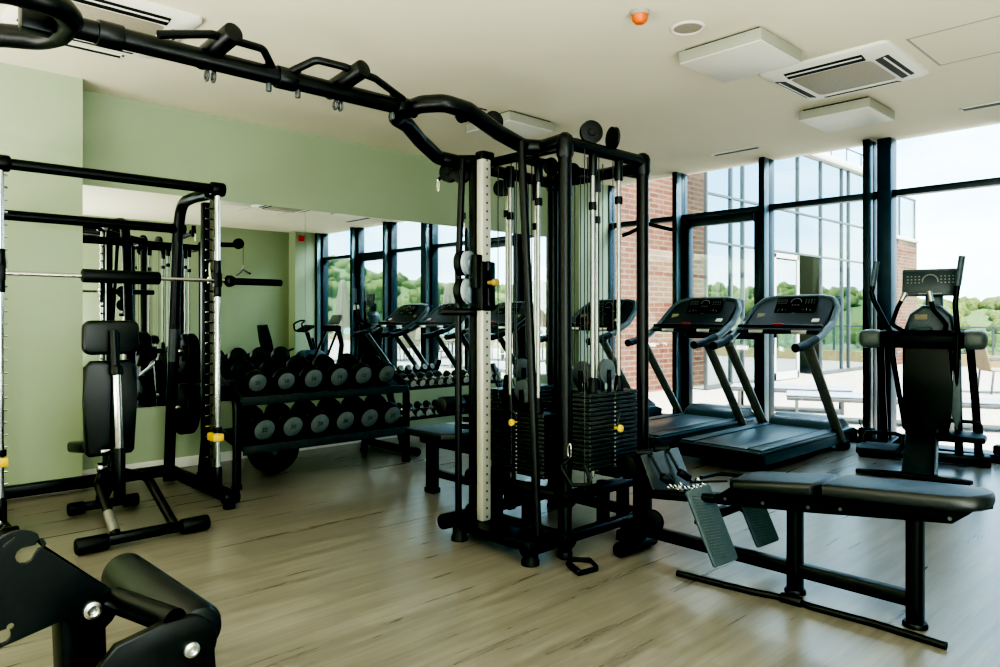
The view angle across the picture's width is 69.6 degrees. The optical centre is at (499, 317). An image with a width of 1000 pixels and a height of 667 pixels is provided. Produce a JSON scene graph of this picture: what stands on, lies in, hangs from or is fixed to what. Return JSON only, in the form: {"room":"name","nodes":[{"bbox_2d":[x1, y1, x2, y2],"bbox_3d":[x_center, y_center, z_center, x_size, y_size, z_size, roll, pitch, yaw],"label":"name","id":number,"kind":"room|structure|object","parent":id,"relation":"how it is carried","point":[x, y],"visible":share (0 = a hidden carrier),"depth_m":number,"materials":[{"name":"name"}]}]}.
{"room":"gym","nodes":[
{"label":"gym","id":0,"kind":"room"},
{"bbox_2d":[0,62,82,485],"bbox_3d":[-5.341,-0.263,3.821,5.480,3.185,0.310,0,0,-43],"label":"wall","id":1,"kind":"structure","parent":0,"point":[41,112],"depth_m":5.40,"materials":[{"name":"green paint"}]},
{"bbox_2d":[6,488,82,499],"bbox_3d":[-5.230,1.286,3.703,5.480,0.088,0.014,0,0,-43],"label":"baseboard","id":2,"kind":"structure","parent":1,"relation":"attached to","point":[81,488],"depth_m":5.39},
{"bbox_2d":[83,90,547,469],"bbox_3d":[-3.181,-0.263,6.281,12.400,3.185,0.300,0,0,-43],"label":"wall","id":3,"kind":"structure","parent":0,"point":[259,164],"depth_m":6.91,"materials":[{"name":"green paint"}]},
{"bbox_2d":[83,185,304,407],"bbox_3d":[-2.704,-0.156,6.519,2.047,1.852,0.006,0,0,-43],"label":"mirror panel","id":4,"kind":"object","parent":3,"relation":"attached to","point":[258,323],"visible":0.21,"depth_m":6.47,"materials":[{"name":"clear glass"}]},
{"bbox_2d":[83,422,468,475],"bbox_3d":[-1.299,1.286,7.842,5.920,0.088,0.014,0,0,-43],"label":"baseboard","id":5,"kind":"structure","parent":3,"relation":"attached to","point":[228,455],"depth_m":6.45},
{"bbox_2d":[305,210,456,385],"bbox_3d":[-1.214,-0.156,7.927,2.047,1.852,0.006,0,0,-43],"label":"mirror panel","id":6,"kind":"object","parent":3,"relation":"attached to","point":[379,286],"visible":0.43,"depth_m":7.84,"materials":[{"name":"clear glass"}]},
{"bbox_2d":[462,228,547,380],"bbox_3d":[0.189,-0.156,9.252,1.807,1.852,0.006,0,0,-43],"label":"mirror panel","id":7,"kind":"object","parent":3,"relation":"attached to","point":[521,329],"visible":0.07,"depth_m":9.12,"materials":[{"name":"clear glass"}]},
{"bbox_2d":[0,435,999,666],"bbox_3d":[-0.348,1.380,3.282,12.400,0.100,8.650,0,0,-43],"label":"floor","id":8,"kind":"structure","parent":0,"point":[339,556],"depth_m":3.65,"materials":[{"name":"brown wood"}]},
{"bbox_2d":[0,521,220,666],"bbox_3d":[-1.611,0.963,1.969,1.469,0.705,0.928,0,0,-43],"label":"exercise machine","id":9,"kind":"object","parent":8,"relation":"on","point":[183,629],"visible":1,"depth_m":2.12,"materials":[{"name":"metal"}]},
{"bbox_2d":[66,320,210,554],"bbox_3d":[-2.421,0.672,4.602,0.740,1.309,1.028,0,0,-43],"label":"bench","id":10,"kind":"object","parent":8,"relation":"on","point":[109,398],"visible":1,"depth_m":4.48,"materials":[{"name":"black leather"}]},
{"bbox_2d":[0,154,282,536],"bbox_3d":[-2.760,0.180,4.994,2.275,2.299,1.308,0,0,-43],"label":"machine","id":11,"kind":"object","parent":8,"relation":"on","point":[209,482],"visible":0.94,"depth_m":5.18,"materials":[{"name":"black metal"}]},
{"bbox_2d":[176,383,193,434],"bbox_3d":[-2.605,0.745,5.882,0.045,0.420,0.420,0,0,-43],"label":"weight plate","id":12,"kind":"object","parent":11,"relation":"on","point":[184,397],"visible":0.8,"depth_m":5.79,"materials":[{"name":"black rubber"}]},
{"bbox_2d":[178,334,193,372],"bbox_3d":[-2.567,0.290,5.842,0.045,0.320,0.320,0,0,-43],"label":"weight plate","id":13,"kind":"object","parent":11,"relation":"on","point":[186,358],"visible":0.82,"depth_m":5.78,"materials":[{"name":"black rubber"}]},
{"bbox_2d":[185,383,200,433],"bbox_3d":[-2.565,0.745,5.920,0.045,0.420,0.420,0,0,-43],"label":"weight plate","id":14,"kind":"object","parent":11,"relation":"on","point":[195,396],"visible":0.25,"depth_m":5.79,"materials":[{"name":"black rubber"}]},
{"bbox_2d":[188,333,200,372],"bbox_3d":[-2.527,0.290,5.880,0.045,0.320,0.320,0,0,-43],"label":"weight plate","id":15,"kind":"object","parent":11,"relation":"on","point":[196,345],"visible":0.37,"depth_m":5.78,"materials":[{"name":"black rubber"}]},
{"bbox_2d":[247,449,298,472],"bbox_3d":[-1.952,1.110,6.189,0.440,0.440,0.440,0,0,-43],"label":"exercise ball","id":16,"kind":"object","parent":8,"relation":"on","point":[271,462],"visible":0.34,"depth_m":6.03,"materials":[{"name":"rubber"}]},
{"bbox_2d":[197,372,410,489],"bbox_3d":[-1.673,0.868,6.337,1.666,0.924,0.828,0,0,-43],"label":"dumbbell rack","id":17,"kind":"object","parent":8,"relation":"on","point":[237,436],"visible":0.61,"depth_m":5.97,"materials":[{"name":"black metal"}]},
{"bbox_2d":[231,359,267,392],"bbox_3d":[-2.014,0.464,5.773,0.175,0.255,0.364,0,0,-44],"label":"dumbbell","id":18,"kind":"object","parent":17,"relation":"on","point":[254,380],"visible":1,"depth_m":5.69,"materials":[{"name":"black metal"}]},
{"bbox_2d":[241,406,275,440],"bbox_3d":[-1.961,0.836,5.768,0.204,0.276,0.379,0,0,-44],"label":"dumbbell","id":19,"kind":"object","parent":17,"relation":"on","point":[260,426],"visible":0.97,"depth_m":5.66,"materials":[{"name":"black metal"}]},
{"bbox_2d":[260,358,295,389],"bbox_3d":[-1.837,0.464,5.940,0.175,0.255,0.364,0,0,-44],"label":"dumbbell","id":20,"kind":"object","parent":17,"relation":"on","point":[282,378],"visible":0.97,"depth_m":5.85,"materials":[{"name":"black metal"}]},
{"bbox_2d":[264,403,303,437],"bbox_3d":[-1.785,0.836,5.934,0.204,0.276,0.379,0,0,-44],"label":"dumbbell","id":21,"kind":"object","parent":17,"relation":"on","point":[290,424],"visible":0.94,"depth_m":5.83,"materials":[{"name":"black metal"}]},
{"bbox_2d":[286,355,322,388],"bbox_3d":[-1.661,0.458,6.107,0.196,0.274,0.369,0,0,-44],"label":"dumbbell","id":22,"kind":"object","parent":17,"relation":"on","point":[309,376],"visible":0.94,"depth_m":6.02,"materials":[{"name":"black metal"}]},
{"bbox_2d":[291,401,329,433],"bbox_3d":[-1.609,0.836,6.101,0.204,0.276,0.379,0,0,-44],"label":"dumbbell","id":23,"kind":"object","parent":17,"relation":"on","point":[317,421],"visible":0.94,"depth_m":6.00,"materials":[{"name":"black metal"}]},
{"bbox_2d":[224,421,409,455],"bbox_3d":[-1.524,0.977,6.179,1.560,0.171,0.394,0,0,-43],"label":"shelf","id":24,"kind":"object","parent":17,"relation":"attached to","point":[246,443],"depth_m":5.96,"materials":[{"name":"metal"}]},
{"bbox_2d":[227,373,406,406],"bbox_3d":[-1.551,0.597,6.208,1.560,0.184,0.392,0,0,-43],"label":"shelf","id":25,"kind":"object","parent":17,"relation":"attached to","point":[270,394],"depth_m":6.02,"materials":[{"name":"metal"}]},
{"bbox_2d":[312,354,348,386],"bbox_3d":[-1.484,0.458,6.274,0.196,0.274,0.369,0,0,-44],"label":"dumbbell","id":26,"kind":"object","parent":17,"relation":"on","point":[335,374],"visible":0.92,"depth_m":6.18,"materials":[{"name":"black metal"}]},
{"bbox_2d":[316,399,354,430],"bbox_3d":[-1.433,0.836,6.267,0.204,0.276,0.379,0,0,-44],"label":"dumbbell","id":27,"kind":"object","parent":17,"relation":"on","point":[342,418],"visible":0.91,"depth_m":6.16,"materials":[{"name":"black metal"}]},
{"bbox_2d":[336,353,371,384],"bbox_3d":[-1.307,0.458,6.441,0.196,0.274,0.369,0,0,-44],"label":"dumbbell","id":28,"kind":"object","parent":17,"relation":"on","point":[360,373],"visible":0.88,"depth_m":6.34,"materials":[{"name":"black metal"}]},
{"bbox_2d":[341,397,378,427],"bbox_3d":[-1.257,0.836,6.433,0.204,0.276,0.379,0,0,-44],"label":"dumbbell","id":29,"kind":"object","parent":17,"relation":"on","point":[366,415],"visible":0.89,"depth_m":6.33,"materials":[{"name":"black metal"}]},
{"bbox_2d":[359,352,394,382],"bbox_3d":[-1.131,0.458,6.607,0.196,0.274,0.369,0,0,-44],"label":"dumbbell","id":30,"kind":"object","parent":17,"relation":"on","point":[383,371],"visible":0.91,"depth_m":6.51,"materials":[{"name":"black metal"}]},
{"bbox_2d":[364,395,400,424],"bbox_3d":[-1.081,0.836,6.599,0.204,0.276,0.379,0,0,-44],"label":"dumbbell","id":31,"kind":"object","parent":17,"relation":"on","point":[389,412],"visible":0.91,"depth_m":6.49,"materials":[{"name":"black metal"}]},
{"bbox_2d":[368,363,502,456],"bbox_3d":[-0.515,0.924,7.667,1.582,0.802,0.805,0,0,-43],"label":"dumbbell rack","id":32,"kind":"object","parent":8,"relation":"on","point":[415,451],"visible":0.38,"depth_m":7.29,"materials":[{"name":"black metal"}]},
{"bbox_2d":[396,403,412,416],"bbox_3d":[-0.965,0.928,7.204,0.082,0.138,0.232,0,0,-43],"label":"dumbbell","id":33,"kind":"object","parent":32,"relation":"on","point":[400,405],"visible":0.38,"depth_m":7.22,"materials":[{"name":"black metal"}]},
{"bbox_2d":[399,373,415,386],"bbox_3d":[-0.949,0.638,7.357,0.082,0.138,0.232,0,0,-43],"label":"dumbbell","id":34,"kind":"object","parent":32,"relation":"on","point":[411,382],"visible":0.77,"depth_m":7.29,"materials":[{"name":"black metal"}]},
{"bbox_2d":[410,402,421,416],"bbox_3d":[-0.880,0.928,7.284,0.082,0.138,0.232,0,0,-43],"label":"dumbbell","id":35,"kind":"object","parent":32,"relation":"on","point":[417,412],"visible":0.6,"depth_m":7.21,"materials":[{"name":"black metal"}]},
{"bbox_2d":[408,372,424,386],"bbox_3d":[-0.863,0.638,7.438,0.082,0.138,0.232,0,0,-43],"label":"dumbbell","id":36,"kind":"object","parent":32,"relation":"on","point":[421,382],"visible":0.93,"depth_m":7.41,"materials":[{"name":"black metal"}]},
{"bbox_2d":[413,401,430,415],"bbox_3d":[-0.795,0.928,7.365,0.082,0.138,0.232,0,0,-43],"label":"dumbbell","id":37,"kind":"object","parent":32,"relation":"on","point":[417,404],"visible":0.98,"depth_m":7.34,"materials":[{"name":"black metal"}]},
{"bbox_2d":[417,372,433,385],"bbox_3d":[-0.778,0.638,7.518,0.082,0.138,0.232,0,0,-43],"label":"dumbbell","id":38,"kind":"object","parent":32,"relation":"on","point":[430,381],"visible":0.94,"depth_m":7.46,"materials":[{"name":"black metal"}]},
{"bbox_2d":[423,400,437,414],"bbox_3d":[-0.710,0.928,7.445,0.082,0.138,0.232,0,0,-43],"label":"dumbbell","id":39,"kind":"object","parent":32,"relation":"on","point":[426,403],"visible":0.8,"depth_m":7.45,"materials":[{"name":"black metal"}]},
{"bbox_2d":[426,371,442,384],"bbox_3d":[-0.693,0.638,7.598,0.082,0.138,0.232,0,0,-43],"label":"dumbbell","id":40,"kind":"object","parent":32,"relation":"on","point":[438,380],"visible":0.93,"depth_m":7.54,"materials":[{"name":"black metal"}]},
{"bbox_2d":[401,409,468,420],"bbox_3d":[-0.496,0.985,7.647,1.480,0.082,0.178,0,0,-43],"label":"shelf","id":41,"kind":"object","parent":32,"relation":"attached to","point":[431,415],"depth_m":7.33,"materials":[{"name":"metal"}]},
{"bbox_2d":[434,370,451,383],"bbox_3d":[-0.608,0.638,7.678,0.082,0.138,0.232,0,0,-43],"label":"dumbbell","id":42,"kind":"object","parent":32,"relation":"on","point":[447,379],"visible":0.94,"depth_m":7.62,"materials":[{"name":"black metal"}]},
{"bbox_2d":[443,370,454,382],"bbox_3d":[-0.523,0.638,7.759,0.082,0.138,0.232,0,0,-43],"label":"dumbbell","id":43,"kind":"object","parent":32,"relation":"on","point":[446,372],"visible":0.56,"depth_m":7.77,"materials":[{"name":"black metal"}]},
{"bbox_2d":[409,379,502,389],"bbox_3d":[-0.565,0.695,7.720,1.480,0.082,0.178,0,0,-43],"label":"shelf","id":44,"kind":"object","parent":32,"relation":"attached to","point":[500,380],"depth_m":7.57,"materials":[{"name":"metal"}]},
{"bbox_2d":[451,369,468,382],"bbox_3d":[-0.438,0.638,7.839,0.082,0.138,0.232,0,0,-43],"label":"dumbbell","id":45,"kind":"object","parent":32,"relation":"on","point":[465,378],"visible":0.6,"depth_m":7.77,"materials":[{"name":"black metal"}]},
{"bbox_2d":[491,372,499,379],"bbox_3d":[-0.098,0.638,8.161,0.082,0.138,0.232,0,0,-43],"label":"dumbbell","id":46,"kind":"object","parent":32,"relation":"on","point":[494,375],"visible":0.47,"depth_m":8.08,"materials":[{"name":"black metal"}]},
{"bbox_2d":[0,0,995,630],"bbox_3d":[-0.635,0.070,3.920,4.767,2.519,3.317,0,0,-14],"label":"station","id":47,"kind":"object","parent":8,"relation":"on","point":[527,427],"depth_m":4.04,"materials":[{"name":"black metal"}]},
{"bbox_2d":[420,437,468,448],"bbox_3d":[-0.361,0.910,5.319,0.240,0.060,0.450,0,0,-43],"label":"weight bench","id":48,"kind":"object","parent":47,"relation":"on","point":[450,444],"depth_m":5.18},
{"bbox_2d":[442,308,476,315],"bbox_3d":[-0.241,-0.035,4.327,0.218,0.051,0.054,0,0,-1],"label":"bar","id":49,"kind":"object","parent":47,"relation":"hanging from","point":[445,311],"visible":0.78,"depth_m":4.32,"materials":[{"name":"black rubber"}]},
{"bbox_2d":[622,222,675,236],"bbox_3d":[1.092,-0.657,5.295,0.030,0.091,0.466,0,0,-43],"label":"bar","id":50,"kind":"object","parent":47,"relation":"hanging from","point":[654,225],"visible":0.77,"depth_m":5.24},
{"bbox_2d":[667,483,707,490],"bbox_3d":[1.016,0.914,3.891,0.241,0.044,0.030,0,0,-17],"label":"chain","id":51,"kind":"object","parent":47,"relation":"on","point":[700,483],"visible":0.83,"depth_m":3.88,"materials":[{"name":"silver metal"}]},
{"bbox_2d":[689,472,745,483],"bbox_3d":[1.187,0.865,3.866,0.227,0.062,0.252,0,0,-43],"label":"bar","id":52,"kind":"object","parent":47,"relation":"on","point":[713,474],"visible":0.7,"depth_m":3.90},
{"bbox_2d":[717,487,971,523],"bbox_3d":[1.550,0.858,3.355,0.220,0.205,1.210,0,0,-43],"label":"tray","id":53,"kind":"object","parent":47,"relation":"on","point":[795,506],"depth_m":3.25,"materials":[{"name":"leather"}]},
{"bbox_2d":[566,557,597,575],"bbox_3d":[0.436,1.312,3.817,0.158,0.035,0.223,0,0,-18],"label":"handle","id":54,"kind":"object","parent":8,"relation":"on","point":[569,564],"visible":1,"depth_m":3.78,"materials":[{"name":"black rubber"}]},
{"bbox_2d":[541,299,661,416],"bbox_3d":[1.046,0.547,8.842,2.157,1.565,0.962,0,0,-43],"label":"treadmill","id":55,"kind":"object","parent":8,"relation":"on","point":[628,306],"visible":0.38,"depth_m":8.93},
{"bbox_2d":[649,399,655,405],"bbox_3d":[1.616,1.097,9.380,0.570,0.165,0.640,0,0,-43],"label":"hood","id":56,"kind":"object","parent":55,"relation":"attached to","point":[651,403],"depth_m":9.25,"materials":[{"name":"plastic"}]},
{"bbox_2d":[672,172,676,412],"bbox_3d":[2.225,-0.263,9.170,0.012,3.185,0.062,0,0,-43],"label":"trim","id":57,"kind":"structure","parent":8,"relation":"on","point":[674,174],"depth_m":9.16,"materials":[{"name":"metal"}]},
{"bbox_2d":[677,172,680,406],"bbox_3d":[2.270,-0.263,9.210,0.109,3.185,0.055,0,0,-43],"label":"trim","id":58,"kind":"structure","parent":8,"relation":"on","point":[678,173],"depth_m":9.20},
{"bbox_2d":[681,173,686,408],"bbox_3d":[2.336,-0.263,9.324,0.140,3.185,0.130,0,0,-43],"label":"trim","id":59,"kind":"structure","parent":8,"relation":"on","point":[682,174],"depth_m":9.23,"materials":[{"name":"metal"}]},
{"bbox_2d":[681,211,757,412],"bbox_3d":[2.714,0.037,8.876,0.145,2.585,1.040,0,0,-43],"label":"door","id":60,"kind":"structure","parent":59,"relation":"attached to","point":[688,225],"depth_m":9.17,"materials":[{"name":"metal"}]},
{"bbox_2d":[682,206,757,219],"bbox_3d":[2.737,-1.288,8.899,0.120,0.065,1.040,0,0,-43],"label":"door frame","id":61,"kind":"structure","parent":60,"relation":"attached to","point":[753,208],"depth_m":8.84,"materials":[{"name":"metal"}]},
{"bbox_2d":[625,297,757,448],"bbox_3d":[1.987,0.547,7.846,2.157,1.565,0.962,0,0,-43],"label":"treadmill","id":62,"kind":"object","parent":8,"relation":"on","point":[718,315],"visible":0.81,"depth_m":7.91,"materials":[{"name":"plastic"}]},
{"bbox_2d":[684,403,754,418],"bbox_3d":[2.556,1.097,8.384,0.570,0.165,0.640,0,0,-43],"label":"hood","id":63,"kind":"object","parent":62,"relation":"attached to","point":[696,409],"depth_m":8.22,"materials":[{"name":"plastic"}]},
{"bbox_2d":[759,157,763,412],"bbox_3d":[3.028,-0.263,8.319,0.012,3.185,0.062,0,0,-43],"label":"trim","id":64,"kind":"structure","parent":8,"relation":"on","point":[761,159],"depth_m":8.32,"materials":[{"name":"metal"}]},
{"bbox_2d":[758,157,773,421],"bbox_3d":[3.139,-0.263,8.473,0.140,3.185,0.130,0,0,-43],"label":"trim","id":65,"kind":"structure","parent":8,"relation":"on","point":[771,234],"depth_m":8.44,"materials":[{"name":"metal"}]},
{"bbox_2d":[678,294,857,469],"bbox_3d":[2.693,0.547,7.069,2.157,1.565,0.962,0,0,-43],"label":"treadmill","id":66,"kind":"object","parent":8,"relation":"on","point":[787,435],"visible":0.99,"depth_m":7.04,"materials":[{"name":"plastic"}]},
{"bbox_2d":[769,411,848,428],"bbox_3d":[3.263,1.097,7.607,0.570,0.165,0.640,0,0,-43],"label":"hood","id":67,"kind":"object","parent":66,"relation":"attached to","point":[791,419],"depth_m":7.46,"materials":[{"name":"plastic"}]},
{"bbox_2d":[676,570,947,649],"bbox_3d":[1.368,1.312,3.308,1.204,0.048,0.082,0,0,43],"label":"bar","id":68,"kind":"object","parent":8,"relation":"on","point":[794,600],"visible":1,"depth_m":3.25,"materials":[{"name":"metal"}]},
{"bbox_2d":[863,139,868,426],"bbox_3d":[3.811,-0.263,7.490,0.012,3.185,0.062,0,0,-43],"label":"trim","id":69,"kind":"structure","parent":8,"relation":"on","point":[865,142],"depth_m":7.49,"materials":[{"name":"metal"}]},
{"bbox_2d":[858,419,874,442],"bbox_3d":[3.674,1.186,7.284,0.354,0.289,0.154,0,0,-43],"label":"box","id":70,"kind":"object","parent":8,"relation":"on","point":[869,437],"visible":0.62,"depth_m":7.34,"materials":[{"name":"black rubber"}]},
{"bbox_2d":[869,139,872,427],"bbox_3d":[3.856,-0.263,7.531,0.109,3.185,0.055,0,0,-43],"label":"trim","id":71,"kind":"structure","parent":8,"relation":"on","point":[870,141],"depth_m":7.50,"materials":[{"name":"metal"}]},
{"bbox_2d":[873,141,876,437],"bbox_3d":[3.932,-0.263,7.634,0.140,3.185,0.100,0,0,-43],"label":"trim","id":72,"kind":"structure","parent":8,"relation":"on","point":[874,143],"depth_m":7.58,"materials":[{"name":"metal"}]},
{"bbox_2d":[855,256,990,485],"bbox_3d":[3.674,0.398,6.290,1.060,1.863,1.075,0,0,32],"label":"elliptical trainer","id":73,"kind":"object","parent":8,"relation":"on","point":[932,340],"visible":1,"depth_m":6.34,"materials":[{"name":"metal"}]},
{"bbox_2d":[875,438,992,451],"bbox_3d":[4.364,1.302,7.162,0.160,0.055,1.180,0,0,-43],"label":"trim","id":74,"kind":"structure","parent":8,"relation":"on","point":[875,438],"depth_m":7.11,"materials":[{"name":"metal"}]},
{"bbox_2d":[873,130,999,438],"bbox_3d":[4.371,-0.290,7.168,0.120,3.130,1.180,0,0,-43],"label":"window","id":75,"kind":"structure","parent":74,"relation":"attached to","point":[944,130],"depth_m":7.09,"materials":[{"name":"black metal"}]},
{"bbox_2d":[898,443,999,463],"bbox_3d":[5.239,1.292,5.952,0.190,0.075,3.640,0,0,-43],"label":"trim","id":76,"kind":"structure","parent":8,"relation":"on","point":[995,458],"depth_m":6.74,"materials":[{"name":"metal"}]},
{"bbox_2d":[993,444,999,454],"bbox_3d":[4.631,1.215,6.602,0.120,0.080,0.160,0,0,-43],"label":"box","id":77,"kind":"object","parent":76,"relation":"on","point":[996,448],"visible":1,"depth_m":6.60,"materials":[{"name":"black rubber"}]},
{"bbox_2d":[0,0,999,186],"bbox_3d":[-0.348,-1.955,3.282,12.400,0.200,8.650,0,0,-43],"label":"ceiling","id":78,"kind":"structure","parent":0,"point":[568,64],"depth_m":5.40,"materials":[{"name":"paint"}]},
{"bbox_2d":[64,43,123,58],"bbox_3d":[-3.034,-1.851,4.786,0.960,0.008,0.075,0,0,-43],"label":"ceiling vent","id":79,"kind":"object","parent":78,"relation":"in","point":[70,45],"visible":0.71,"depth_m":4.99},
{"bbox_2d":[1,0,202,58],"bbox_3d":[-2.469,-1.824,4.463,0.920,0.062,0.920,0,0,-43],"label":"air conditioner","id":80,"kind":"object","parent":78,"relation":"attached to","point":[143,16],"visible":0.44,"depth_m":4.32,"materials":[{"name":"plastic"}]},
{"bbox_2d":[73,2,163,35],"bbox_3d":[-2.469,-1.810,4.463,0.580,0.012,0.580,0,0,-43],"label":"grille","id":81,"kind":"object","parent":80,"relation":"attached to","point":[89,12],"depth_m":4.35,"materials":[{"name":"metal"}]},
{"bbox_2d":[466,110,554,138],"bbox_3d":[0.096,-1.805,6.817,0.600,0.100,0.600,0,0,-43],"label":"ceiling lamp","id":82,"kind":"object","parent":78,"relation":"attached to","point":[526,126],"visible":0.72,"depth_m":6.67,"materials":[{"name":"plastic"}]},
{"bbox_2d":[466,120,553,138],"bbox_3d":[0.096,-1.759,6.817,0.588,0.008,0.588,0,0,-43],"label":"diffuser","id":83,"kind":"object","parent":82,"relation":"attached to","point":[527,129],"depth_m":6.73,"materials":[{"name":"plastic"}]},
{"bbox_2d":[631,7,648,24],"bbox_3d":[0.846,-1.814,4.348,0.110,0.082,0.110,0,0,-43],"label":"warning light","id":84,"kind":"object","parent":78,"relation":"attached to","point":[639,15],"visible":1,"depth_m":4.31,"materials":[{"name":"orange plastic"}]},
{"bbox_2d":[670,21,704,35],"bbox_3d":[1.200,-1.849,4.599,0.220,0.012,0.220,0,0,-43],"label":"ceiling speaker","id":85,"kind":"object","parent":78,"relation":"attached to","point":[684,28],"visible":1,"depth_m":4.59},
{"bbox_2d":[711,146,761,156],"bbox_3d":[2.627,-1.851,8.011,0.100,0.008,0.560,0,0,-43],"label":"ceiling vent","id":86,"kind":"object","parent":78,"relation":"in","point":[755,147],"visible":1,"depth_m":8.00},
{"bbox_2d":[679,27,802,82],"bbox_3d":[1.663,-1.805,4.968,0.600,0.100,0.600,0,0,-43],"label":"ceiling lamp","id":87,"kind":"object","parent":78,"relation":"attached to","point":[755,51],"visible":1,"depth_m":4.86,"materials":[{"name":"plastic"}]},
{"bbox_2d":[759,40,928,100],"bbox_3d":[2.596,-1.824,5.436,0.920,0.062,0.920,0,0,-43],"label":"air conditioner","id":88,"kind":"object","parent":78,"relation":"attached to","point":[879,63],"visible":0.99,"depth_m":5.29,"materials":[{"name":"plastic"}]},
{"bbox_2d":[791,61,895,94],"bbox_3d":[2.596,-1.810,5.436,0.580,0.012,0.580,0,0,-43],"label":"grille","id":89,"kind":"object","parent":88,"relation":"attached to","point":[864,74],"depth_m":5.45,"materials":[{"name":"plastic"}]},
{"bbox_2d":[799,97,894,132],"bbox_3d":[3.091,-1.805,6.413,0.600,0.100,0.600,0,0,-43],"label":"ceiling lamp","id":90,"kind":"object","parent":78,"relation":"attached to","point":[863,111],"visible":1,"depth_m":6.31,"materials":[{"name":"plastic"}]},
{"bbox_2d":[906,15,999,65],"bbox_3d":[3.187,-1.854,4.818,0.730,0.002,0.630,0,0,-43],"label":"ceiling hatch","id":91,"kind":"object","parent":78,"relation":"attached to","point":[908,40],"visible":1,"depth_m":4.90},
{"bbox_2d":[959,101,999,111],"bbox_3d":[4.405,-1.851,6.113,0.120,0.008,0.840,0,0,-43],"label":"ceiling vent","id":92,"kind":"object","parent":78,"relation":"in","point":[992,104],"visible":1,"depth_m":6.29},
{"bbox_2d":[572,183,607,388],"bbox_3d":[1.184,-0.263,9.983,0.630,3.185,0.310,0,0,-43],"label":"wall","id":93,"kind":"structure","parent":0,"point":[577,187],"depth_m":9.74,"materials":[{"name":"green paint"}]},
{"bbox_2d":[608,185,615,388],"bbox_3d":[1.546,-0.263,10.160,0.140,3.185,0.110,0,0,-43],"label":"trim","id":94,"kind":"structure","parent":93,"relation":"attached to","point":[609,186],"depth_m":10.10,"materials":[{"name":"metal"}]},
{"bbox_2d":[610,216,671,228],"bbox_3d":[1.937,-1.288,9.746,0.120,0.065,1.030,0,0,-43],"label":"trim","id":95,"kind":"structure","parent":93,"relation":"attached to","point":[668,219],"depth_m":9.59,"materials":[{"name":"metal"}]},
{"bbox_2d":[877,137,896,441],"bbox_3d":[4.030,-0.263,7.493,0.190,3.185,0.135,0,0,-43],"label":"pillar","id":96,"kind":"structure","parent":0,"point":[886,147],"depth_m":7.43,"materials":[{"name":"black metal"}]},
{"label":"outside","id":97,"kind":"structure","parent":0,"visible":0},
{"bbox_2d":[649,364,999,450],"bbox_3d":[14.040,1.440,8.583,15.800,0.180,48.000,0,0,-43],"label":"ground","id":98,"kind":"structure","parent":97,"point":[854,379],"depth_m":12.00,"materials":[{"name":"concrete"}]},
{"bbox_2d":[616,178,671,391],"bbox_3d":[2.184,-2.410,12.943,4.550,7.520,0.580,0,0,-43],"label":"brick wall","id":99,"kind":"structure","parent":98,"relation":"on","point":[660,191],"depth_m":13.15,"materials":[{"name":"brick"}]},
{"bbox_2d":[687,149,862,389],"bbox_3d":[5.368,-1.474,17.586,8.045,5.627,4.200,0,0,-43],"label":"glazed wing","id":100,"kind":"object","parent":98,"relation":"on","point":[818,249],"visible":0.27,"depth_m":15.78},
{"bbox_2d":[731,383,852,414],"bbox_3d":[4.233,1.175,10.504,1.620,0.350,0.660,0,0,23],"label":"bench","id":101,"kind":"object","parent":98,"relation":"on","point":[781,388],"visible":0.62,"depth_m":10.29,"materials":[{"name":"metal"}]},
{"bbox_2d":[786,390,902,423],"bbox_3d":[4.582,1.175,9.320,1.620,0.350,0.660,0,0,23],"label":"sun lounger","id":102,"kind":"object","parent":98,"relation":"on","point":[846,397],"visible":0.32,"depth_m":9.24,"materials":[{"name":"metal"}]},
{"bbox_2d":[897,196,918,364],"bbox_3d":[10.112,-1.107,21.407,4.100,4.915,3.060,0,0,-43],"label":"block","id":103,"kind":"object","parent":98,"relation":"on","point":[907,242],"visible":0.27,"depth_m":21.06,"materials":[{"name":"brown brick"}]},
{"bbox_2d":[950,397,999,429],"bbox_3d":[6.131,1.175,8.597,1.620,0.350,0.660,0,0,23],"label":"sun lounger","id":104,"kind":"object","parent":98,"relation":"on","point":[985,403],"visible":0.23,"depth_m":8.50,"materials":[{"name":"metal"}]},
{"bbox_2d":[961,354,999,367],"bbox_3d":[23.782,1.190,8.499,0.250,0.320,34.500,0,0,-43],"label":"parapet","id":105,"kind":"object","parent":98,"relation":"on","point":[994,364],"depth_m":19.45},
{"bbox_2d":[960,326,999,355],"bbox_3d":[23.606,0.637,8.677,0.050,0.785,34.000,0,0,-43],"label":"terrace railing","id":106,"kind":"object","parent":105,"relation":"on","point":[993,328],"visible":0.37,"depth_m":19.50,"materials":[{"name":"grey metal"}]},
{"bbox_2d":[975,347,999,394],"bbox_3d":[8.874,0.838,12.829,0.694,1.026,0.555,0,0,11],"label":"chair","id":107,"kind":"object","parent":98,"relation":"on","point":[982,358],"visible":0.78,"depth_m":12.78,"materials":[{"name":"metal"}]},
{"bbox_3d":[3.533,1.303,8.041,0.160,0.055,1.040,0,0,-43],"label":"trim","id":108,"kind":"structure","parent":0,"visible":0},
{"bbox_2d":[769,146,862,408],"bbox_3d":[3.541,-0.290,8.048,0.120,3.130,1.040,0,0,-43],"label":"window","id":109,"kind":"structure","parent":108,"relation":"attached to","point":[848,146],"depth_m":8.05,"materials":[{"name":"black metal"}]},
{"bbox_3d":[137.754,15.430,104.790,295.800,0.200,550.000,0,0,-43],"label":"ground","id":110,"kind":"structure","parent":0,"visible":0},
{"bbox_2d":[961,309,999,352],"bbox_3d":[75.580,-0.611,33.836,173.632,31.881,275.403,0,0,-43],"label":"hillside","id":111,"kind":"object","parent":110,"relation":"on","point":[978,318],"visible":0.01,"depth_m":116.64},
{"bbox_2d":[917,296,999,355],"bbox_3d":[78.067,-0.050,35.382,172.066,36.323,275.617,0,0,-43],"label":"woodland","id":112,"kind":"object","parent":111,"relation":"on","point":[965,304],"visible":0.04,"depth_m":123.00,"materials":[{"name":"green plant"}]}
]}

